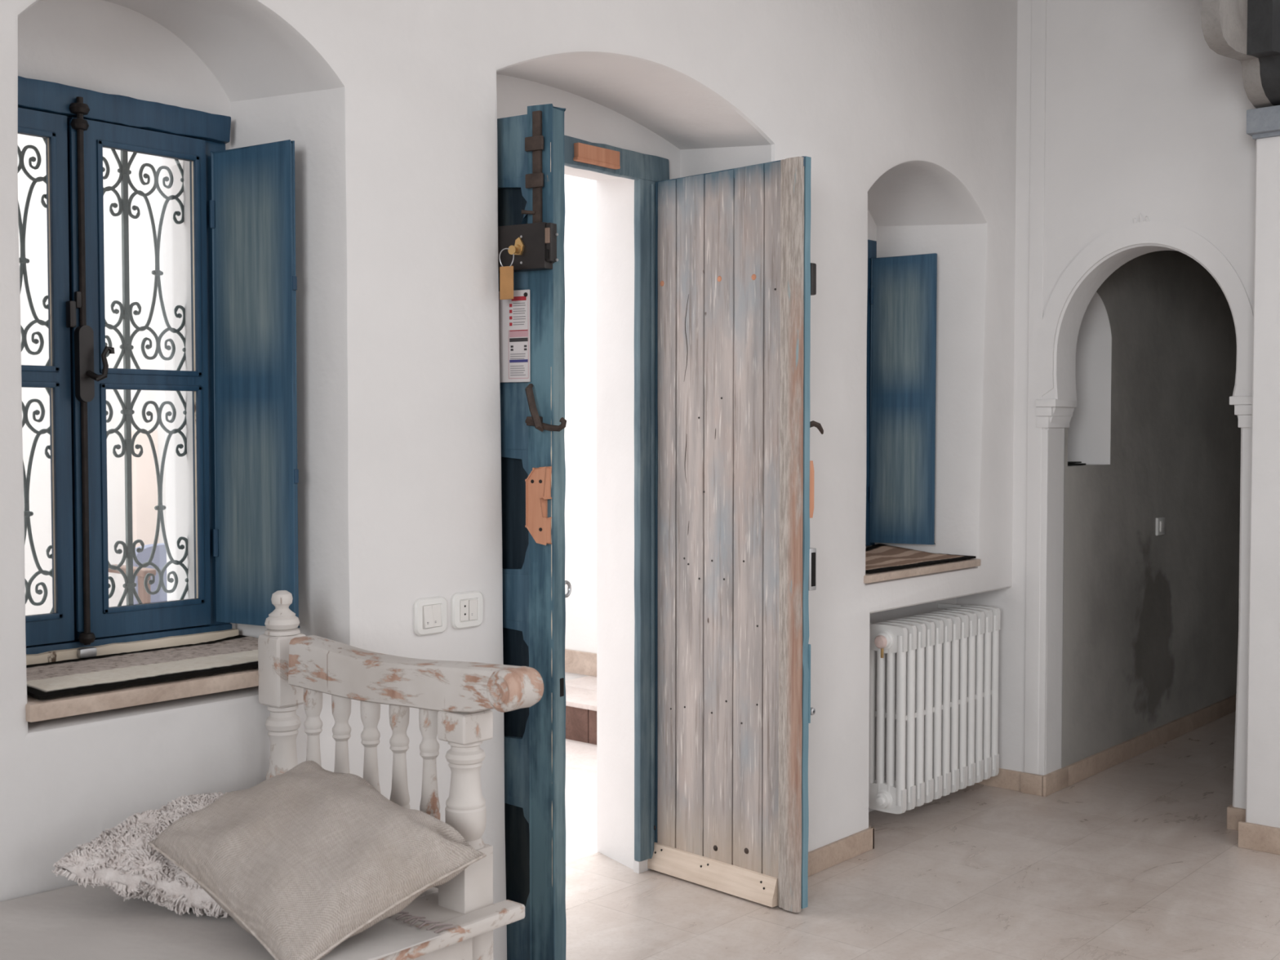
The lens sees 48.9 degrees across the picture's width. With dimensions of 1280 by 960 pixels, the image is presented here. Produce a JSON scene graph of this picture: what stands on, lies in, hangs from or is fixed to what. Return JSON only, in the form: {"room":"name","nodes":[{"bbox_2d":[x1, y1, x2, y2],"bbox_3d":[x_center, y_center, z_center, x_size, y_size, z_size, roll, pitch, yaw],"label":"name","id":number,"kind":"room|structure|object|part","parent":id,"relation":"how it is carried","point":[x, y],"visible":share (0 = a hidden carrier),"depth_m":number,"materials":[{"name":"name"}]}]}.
{"room":"traditional dwelling","nodes":[
{"label":"traditional dwelling","id":0,"kind":"room"},
{"bbox_2d":[18,133,166,615],"bbox_3d":[-2.567,-0.316,7.495,0.150,3.100,10.000,2,3,41],"label":"wall","id":1,"kind":"structure","parent":0,"point":[141,246],"depth_m":7.20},
{"bbox_2d":[131,430,159,547],"bbox_3d":[-2.583,0.489,7.359,0.060,1.500,0.130,2,3,41],"label":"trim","id":2,"kind":"structure","parent":1,"relation":"attached to","point":[144,485],"depth_m":7.31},
{"bbox_2d":[0,0,1017,959],"bbox_3d":[-1.437,-0.333,2.618,0.670,3.520,8.500,2,3,41],"label":"wall","id":3,"kind":"structure","parent":0,"point":[904,112],"depth_m":3.32,"materials":[{"name":"white paint"}]},
{"bbox_2d":[18,144,48,355],"bbox_3d":[-1.312,-0.495,3.040,0.017,0.449,0.060,2,3,41],"label":"window grille","id":4,"kind":"object","parent":3,"relation":"in","point":[24,260],"depth_m":3.03,"materials":[{"name":"black metal"}]},
{"bbox_2d":[22,398,52,605],"bbox_3d":[-1.312,0.048,3.059,0.017,0.448,0.059,2,3,41],"label":"window grille","id":5,"kind":"object","parent":3,"relation":"in","point":[28,513],"depth_m":3.05,"materials":[{"name":"black metal"}]},
{"bbox_2d":[17,76,239,665],"bbox_3d":[-1.092,-0.215,2.945,0.114,1.176,0.571,2,3,41],"label":"window","id":6,"kind":"structure","parent":3,"relation":"in","point":[76,124],"depth_m":2.91,"materials":[{"name":"blue paint"}]},
{"bbox_3d":[-1.138,-0.219,2.881,0.013,1.117,0.012,2,3,41],"label":"bolt rod","id":7,"kind":"part","parent":6,"relation":"part of","materials":[{"name":"metal"}]},
{"bbox_3d":[-1.100,-0.237,2.871,0.055,0.073,0.029,-1,2,-14],"label":"handle","id":8,"kind":"part","parent":6,"relation":"part of","materials":[{"name":"black metal"}]},
{"bbox_3d":[-1.111,0.357,2.982,0.062,0.029,0.571,2,3,41],"label":"sill","id":9,"kind":"part","parent":6,"relation":"part of","materials":[{"name":"beige paint"}]},
{"bbox_2d":[208,139,299,627],"bbox_3d":[-0.841,-0.204,3.078,0.229,1.047,0.034,1,2,28],"label":"window shutter","id":10,"kind":"object","parent":6,"relation":"attached to","point":[252,205],"visible":0.98,"depth_m":3.07,"materials":[{"name":"paint"}]},
{"bbox_3d":[-0.742,-0.422,3.021,0.007,0.030,0.013,1,2,28],"label":"catch plate","id":11,"kind":"part","parent":10,"relation":"part of","materials":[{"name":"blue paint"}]},
{"bbox_3d":[-0.742,-0.008,3.035,0.007,0.030,0.013,1,2,28],"label":"catch plate","id":12,"kind":"part","parent":10,"relation":"part of","materials":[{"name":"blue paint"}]},
{"bbox_2d":[25,667,258,722],"bbox_3d":[-0.971,0.403,2.912,0.344,0.033,0.756,2,3,41],"label":"trim","id":13,"kind":"structure","parent":3,"relation":"attached to","point":[37,710],"depth_m":2.67,"materials":[{"name":"beige stone"}]},
{"bbox_2d":[26,635,257,699],"bbox_3d":[-0.974,0.372,2.879,0.296,0.024,0.662,2,3,41],"label":"mat","id":14,"kind":"object","parent":13,"relation":"on","point":[49,680],"visible":0.81,"depth_m":2.82,"materials":[{"name":"beige fabric"}]},
{"bbox_2d":[102,148,186,370],"bbox_3d":[-1.141,-0.500,3.238,0.017,0.491,0.201,2,3,41],"label":"window grille","id":15,"kind":"object","parent":3,"relation":"in","point":[126,316],"depth_m":3.22,"materials":[{"name":"black metal"}]},
{"bbox_2d":[106,389,188,606],"bbox_3d":[-1.141,0.039,3.257,0.017,0.491,0.201,2,3,41],"label":"window grille","id":16,"kind":"object","parent":3,"relation":"in","point":[127,411],"depth_m":3.24,"materials":[{"name":"black metal"}]},
{"bbox_2d":[413,595,446,635],"bbox_3d":[-0.477,0.312,3.227,0.017,0.085,0.095,2,3,41],"label":"light switch","id":17,"kind":"object","parent":3,"relation":"attached to","point":[429,614],"visible":1,"depth_m":3.22,"materials":[{"name":"white plastic"}]},
{"bbox_2d":[450,591,483,629],"bbox_3d":[-0.405,0.306,3.314,0.013,0.085,0.095,2,3,41],"label":"power socket","id":18,"kind":"object","parent":3,"relation":"attached to","point":[466,607],"visible":1,"depth_m":3.31,"materials":[{"name":"white plastic"}]},
{"bbox_2d":[564,136,670,873],"bbox_3d":[-0.312,0.129,4.053,0.052,2.275,1.240,2,3,41],"label":"door frame","id":19,"kind":"structure","parent":3,"relation":"in","point":[646,169],"depth_m":4.42,"materials":[{"name":"blue paint"}]},
{"bbox_2d":[496,103,571,959],"bbox_3d":[-0.413,0.186,3.517,0.601,2.167,0.144,1,2,31],"label":"door leaf","id":20,"kind":"structure","parent":19,"relation":"attached to","point":[531,187],"depth_m":3.40,"materials":[{"name":"blue paint"}]},
{"bbox_2d":[498,245,516,299],"bbox_3d":[-0.308,-0.491,3.343,0.046,0.127,0.030,1,2,31],"label":"tag","id":21,"kind":"object","parent":20,"relation":"hanging from","point":[506,273],"visible":1,"depth_m":3.33,"materials":[{"name":"gold metal"}]},
{"bbox_3d":[-0.429,-0.805,3.495,0.421,0.152,0.048,1,2,31],"label":"rail","id":22,"kind":"part","parent":20,"relation":"part of","materials":[{"name":"blue paint"}]},
{"bbox_3d":[-0.427,-0.666,3.503,0.420,0.147,0.012,1,2,31],"label":"panel","id":23,"kind":"part","parent":20,"relation":"part of","materials":[{"name":"paint"}]},
{"bbox_3d":[-0.429,-0.532,3.504,0.420,0.140,0.049,1,2,31],"label":"rail","id":24,"kind":"part","parent":20,"relation":"part of","materials":[{"name":"blue paint"}]},
{"bbox_3d":[-0.429,-0.162,3.517,0.421,0.174,0.048,1,2,31],"label":"rail","id":25,"kind":"part","parent":20,"relation":"part of","materials":[{"name":"blue paint"}]},
{"bbox_2d":[498,289,530,382],"bbox_3d":[-0.310,-0.346,3.401,0.107,0.221,0.008,1,2,31],"label":"notice","id":26,"kind":"object","parent":20,"relation":"attached to","point":[515,313],"visible":0.91,"depth_m":3.39,"materials":[{"name":"grey paper"}]},
{"bbox_2d":[510,302,525,375],"bbox_3d":[-0.294,-0.338,3.389,0.045,0.174,0.001,1,2,31],"label":"print","id":27,"kind":"object","parent":26,"relation":"attached to","point":[517,310],"depth_m":3.39,"materials":[{"name":"grey paper"}]},
{"bbox_3d":[-0.427,0.074,3.529,0.420,0.321,0.012,1,2,31],"label":"panel","id":28,"kind":"part","parent":20,"relation":"part of","materials":[{"name":"paint"}]},
{"bbox_3d":[-0.429,0.283,3.533,0.421,0.118,0.048,1,2,31],"label":"rail","id":29,"kind":"part","parent":20,"relation":"part of","materials":[{"name":"blue paint"}]},
{"bbox_3d":[-0.427,0.490,3.544,0.420,0.318,0.012,1,2,31],"label":"panel","id":30,"kind":"part","parent":20,"relation":"part of","materials":[{"name":"paint"}]},
{"bbox_3d":[-0.429,0.707,3.548,0.420,0.137,0.048,1,2,31],"label":"rail","id":31,"kind":"part","parent":20,"relation":"part of","materials":[{"name":"blue paint"}]},
{"bbox_3d":[-0.427,0.925,3.559,0.420,0.321,0.012,1,2,31],"label":"panel","id":32,"kind":"part","parent":20,"relation":"part of","materials":[{"name":"paint"}]},
{"bbox_3d":[-0.429,1.169,3.565,0.421,0.188,0.048,1,2,31],"label":"rail","id":33,"kind":"part","parent":20,"relation":"part of","materials":[{"name":"blue paint"}]},
{"bbox_3d":[-0.266,-0.636,3.347,0.032,0.011,0.010,0,2,-2],"label":"bolt knob","id":34,"kind":"part","parent":20,"relation":"part of","materials":[{"name":"brown metal"}]},
{"bbox_3d":[-0.251,-0.172,3.354,0.048,0.115,0.030,1,2,31],"label":"latch handle","id":35,"kind":"part","parent":20,"relation":"part of","materials":[{"name":"brown metal"}]},
{"bbox_2d":[647,155,823,912],"bbox_3d":[0.277,0.156,4.275,0.124,2.173,0.614,-2,3,-44],"label":"door leaf","id":36,"kind":"structure","parent":19,"relation":"attached to","point":[735,276],"depth_m":4.22,"materials":[{"name":"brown wood"}]},
{"bbox_3d":[0.489,0.258,4.088,0.032,0.123,0.033,-2,3,-44],"label":"strike plate","id":37,"kind":"part","parent":36,"relation":"part of","materials":[{"name":"silver metal"}]},
{"bbox_2d":[808,826,874,876],"bbox_3d":[0.549,1.204,4.526,0.114,0.072,0.590,2,3,41],"label":"baseboard","id":38,"kind":"structure","parent":3,"relation":"attached to","point":[824,857],"depth_m":4.55,"materials":[{"name":"stone"}]},
{"bbox_2d":[865,239,876,546],"bbox_3d":[0.669,-0.325,5.211,0.070,1.170,0.655,2,3,41],"label":"window","id":39,"kind":"structure","parent":3,"relation":"in","point":[872,245],"depth_m":5.40,"materials":[{"name":"blue paint"}]},
{"bbox_2d":[868,253,937,544],"bbox_3d":[0.997,-0.304,5.347,0.256,1.092,0.034,1,2,29],"label":"window shutter","id":40,"kind":"object","parent":3,"relation":"attached to","point":[904,288],"visible":1,"depth_m":5.34,"materials":[{"name":"paint"}]},
{"bbox_2d":[863,558,981,583],"bbox_3d":[0.842,0.313,5.088,0.442,0.026,0.800,2,3,41],"label":"trim","id":41,"kind":"structure","parent":3,"relation":"attached to","point":[944,566],"depth_m":4.91,"materials":[{"name":"beige stone"}]},
{"bbox_2d":[865,543,975,573],"bbox_3d":[0.863,0.279,5.084,0.380,0.044,0.745,2,3,41],"label":"mat","id":42,"kind":"object","parent":41,"relation":"on","point":[879,557],"visible":0.61,"depth_m":5.15,"materials":[{"name":"beige fabric"}]},
{"bbox_2d":[868,603,1000,813],"bbox_3d":[1.037,0.820,5.193,0.244,0.656,0.770,2,3,41],"label":"radiator","id":43,"kind":"object","parent":3,"relation":"attached to","point":[940,669],"visible":0.98,"depth_m":5.05,"materials":[{"name":"white metal"}]},
{"bbox_2d":[564,173,596,680],"bbox_3d":[-0.267,-0.908,7.245,3.630,4.300,0.340,2,3,41],"label":"wall","id":44,"kind":"structure","parent":0,"point":[580,193],"depth_m":7.06,"materials":[{"name":"white paint"}]},
{"bbox_2d":[564,648,596,676],"bbox_3d":[-0.347,0.919,7.140,3.530,0.113,0.027,2,3,41],"label":"trim","id":45,"kind":"structure","parent":44,"relation":"attached to","point":[579,662],"depth_m":7.08,"materials":[{"name":"beige stone"}]},
{"bbox_2d":[564,675,596,711],"bbox_3d":[0.070,1.012,6.424,1.300,0.022,0.585,2,3,41],"label":"step","id":46,"kind":"structure","parent":44,"relation":"attached to","point":[580,692],"depth_m":6.59,"materials":[{"name":"stone"}]},
{"bbox_2d":[565,705,596,744],"bbox_3d":[0.072,1.102,6.430,1.300,0.160,0.578,2,3,41],"label":"trim","id":47,"kind":"structure","parent":44,"relation":"attached to","point":[580,723],"depth_m":6.34,"materials":[{"name":"brown wood"}]},
{"bbox_2d":[564,711,1279,959],"bbox_3d":[-0.163,1.318,4.022,13.500,0.120,12.200,2,3,41],"label":"floor","id":48,"kind":"structure","parent":0,"point":[1138,858],"depth_m":4.31,"materials":[{"name":"beige stone"}]},
{"bbox_2d":[108,542,167,604],"bbox_3d":[-2.128,0.740,6.664,0.552,0.852,0.690,2,3,41],"label":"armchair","id":49,"kind":"object","parent":48,"relation":"on","point":[159,558],"visible":0.19,"depth_m":6.69,"materials":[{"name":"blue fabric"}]},
{"bbox_3d":[-2.322,0.411,6.410,0.350,0.033,0.070,2,3,41],"label":"arm","id":50,"kind":"part","parent":49,"relation":"part of","materials":[{"name":"brown wood"}]},
{"bbox_3d":[-2.228,0.801,6.343,0.056,0.752,0.053,2,3,41],"label":"leg","id":51,"kind":"part","parent":49,"relation":"part of","materials":[{"name":"brown wood"}]},
{"bbox_3d":[-2.274,0.524,6.809,0.132,0.430,0.400,2,3,41],"label":"backrest","id":52,"kind":"part","parent":49,"relation":"part of","materials":[{"name":"blue fabric"}]},
{"bbox_2d":[257,590,543,959],"bbox_3d":[-1.153,0.797,1.885,0.754,1.073,2.202,2,3,41],"label":"bench","id":53,"kind":"object","parent":48,"relation":"on","point":[455,700],"visible":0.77,"depth_m":2.57,"materials":[{"name":"white paint"}]},
{"bbox_2d":[0,881,456,959],"bbox_3d":[-1.220,0.775,1.850,0.688,0.018,2.022,2,3,41],"label":"seat cover","id":54,"kind":"object","parent":53,"relation":"on","point":[76,922],"visible":0.48,"depth_m":2.34,"materials":[{"name":"grey fabric"}]},
{"bbox_2d":[52,791,230,918],"bbox_3d":[-0.769,0.663,2.536,0.418,0.158,0.352,0,2,12],"label":"fluffy cushion","id":55,"kind":"object","parent":54,"relation":"on","point":[122,860],"visible":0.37,"depth_m":2.41,"materials":[{"name":"white fabric"}]},
{"bbox_2d":[147,760,486,959],"bbox_3d":[-0.548,0.631,2.389,0.436,0.241,0.375,2,3,41],"label":"cushion","id":56,"kind":"object","parent":54,"relation":"on","point":[305,859],"visible":1,"depth_m":2.29,"materials":[{"name":"beige fabric"}]},
{"bbox_3d":[-0.730,0.800,2.894,0.076,0.996,0.076,2,3,41],"label":"post","id":57,"kind":"part","parent":53,"relation":"part of","materials":[{"name":"white paint"}]},
{"bbox_3d":[-0.941,0.800,1.702,0.050,0.028,2.202,2,3,41],"label":"seat rail","id":58,"kind":"part","parent":53,"relation":"part of","materials":[{"name":"white paint"}]},
{"bbox_3d":[-0.312,0.861,2.535,0.074,0.900,0.074,2,3,41],"label":"post","id":59,"kind":"part","parent":53,"relation":"part of","materials":[{"name":"white paint"}]},
{"bbox_2d":[955,0,1256,808],"bbox_3d":[1.932,-0.432,5.132,1.660,3.500,0.188,2,3,41],"label":"wall","id":60,"kind":"structure","parent":0,"point":[1133,141],"depth_m":5.23,"materials":[{"name":"white paint"}]},
{"bbox_2d":[974,766,1068,796],"bbox_3d":[1.465,1.163,5.584,0.398,0.078,0.208,2,3,41],"label":"baseboard","id":61,"kind":"structure","parent":60,"relation":"attached to","point":[1045,785],"depth_m":5.46,"materials":[{"name":"stone"}]},
{"bbox_2d":[1035,399,1076,427],"bbox_3d":[1.602,-0.255,5.422,0.081,0.109,0.197,2,3,41],"label":"trim","id":62,"kind":"structure","parent":60,"relation":"attached to","point":[1044,407],"depth_m":5.36,"materials":[{"name":"white paint"}]},
{"bbox_2d":[1067,292,1111,466],"bbox_3d":[1.488,-0.424,5.901,0.824,0.712,0.415,2,3,41],"label":"niche","id":63,"kind":"object","parent":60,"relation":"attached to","point":[1090,424],"depth_m":5.83,"materials":[{"name":"white paint"}]},
{"bbox_2d":[1067,461,1085,466],"bbox_3d":[1.635,-0.067,5.651,0.230,0.014,0.210,2,3,41],"label":"folder","id":64,"kind":"object","parent":63,"relation":"on","point":[1069,463],"visible":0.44,"depth_m":5.60,"materials":[{"name":"black"}]},
{"bbox_2d":[1226,804,1245,831],"bbox_3d":[2.170,1.185,4.982,0.119,0.078,0.199,2,3,41],"label":"baseboard","id":65,"kind":"structure","parent":60,"relation":"attached to","point":[1234,815],"depth_m":4.93,"materials":[{"name":"stone"}]},
{"bbox_2d":[1200,0,1273,108],"bbox_3d":[1.683,-1.676,4.184,0.055,0.948,1.420,2,3,41],"label":"arch","id":66,"kind":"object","parent":60,"relation":"attached to","point":[1224,22],"depth_m":4.32,"materials":[{"name":"white paint"}]},
{"bbox_2d":[1229,395,1252,427],"bbox_3d":[2.145,-0.238,4.954,0.081,0.109,0.197,2,3,41],"label":"trim","id":67,"kind":"structure","parent":60,"relation":"attached to","point":[1243,404],"depth_m":4.88,"materials":[{"name":"white paint"}]},
{"bbox_2d":[1246,105,1279,140],"bbox_3d":[2.592,-1.160,4.352,1.275,0.094,0.365,2,3,41],"label":"trim","id":68,"kind":"structure","parent":60,"relation":"attached to","point":[1261,122],"depth_m":4.60,"materials":[{"name":"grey stone"}]},
{"bbox_2d":[1246,0,1279,106],"bbox_3d":[2.059,-1.688,4.520,0.075,0.948,0.420,2,3,41],"label":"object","id":69,"kind":"structure","parent":60,"relation":"attached to","point":[1263,43],"depth_m":4.39,"materials":[{"name":"grey stone"}]},
{"bbox_2d":[1061,250,1240,768],"bbox_3d":[2.346,-0.073,6.276,0.001,2.700,2.135,2,3,41],"label":"wall","id":70,"kind":"structure","parent":0,"point":[1150,620],"depth_m":6.19,"materials":[{"name":"grey paint"}]},
{"bbox_2d":[1066,693,1236,786],"bbox_3d":[2.362,1.137,6.329,0.016,0.078,2.100,2,3,41],"label":"baseboard","id":71,"kind":"structure","parent":70,"relation":"attached to","point":[1079,771],"depth_m":6.14,"materials":[{"name":"stone"}]},
{"bbox_2d":[1155,516,1164,535],"bbox_3d":[2.300,0.204,6.219,0.018,0.080,0.090,2,3,41],"label":"wall switch","id":72,"kind":"object","parent":70,"relation":"attached to","point":[1160,522],"visible":1,"depth_m":6.20,"materials":[{"name":"white plastic"}]},
{"bbox_2d":[1245,136,1279,827],"bbox_3d":[2.742,0.106,4.556,1.256,2.465,0.728,2,3,41],"label":"wall pillar","id":73,"kind":"structure","parent":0,"point":[1263,736],"depth_m":4.66,"materials":[{"name":"white paint"}]},
{"bbox_2d":[1238,821,1279,854],"bbox_3d":[2.494,1.204,4.320,1.272,0.086,0.018,2,3,41],"label":"baseboard","id":74,"kind":"structure","parent":73,"relation":"attached to","point":[1251,836],"depth_m":4.68,"materials":[{"name":"stone"}]}
]}

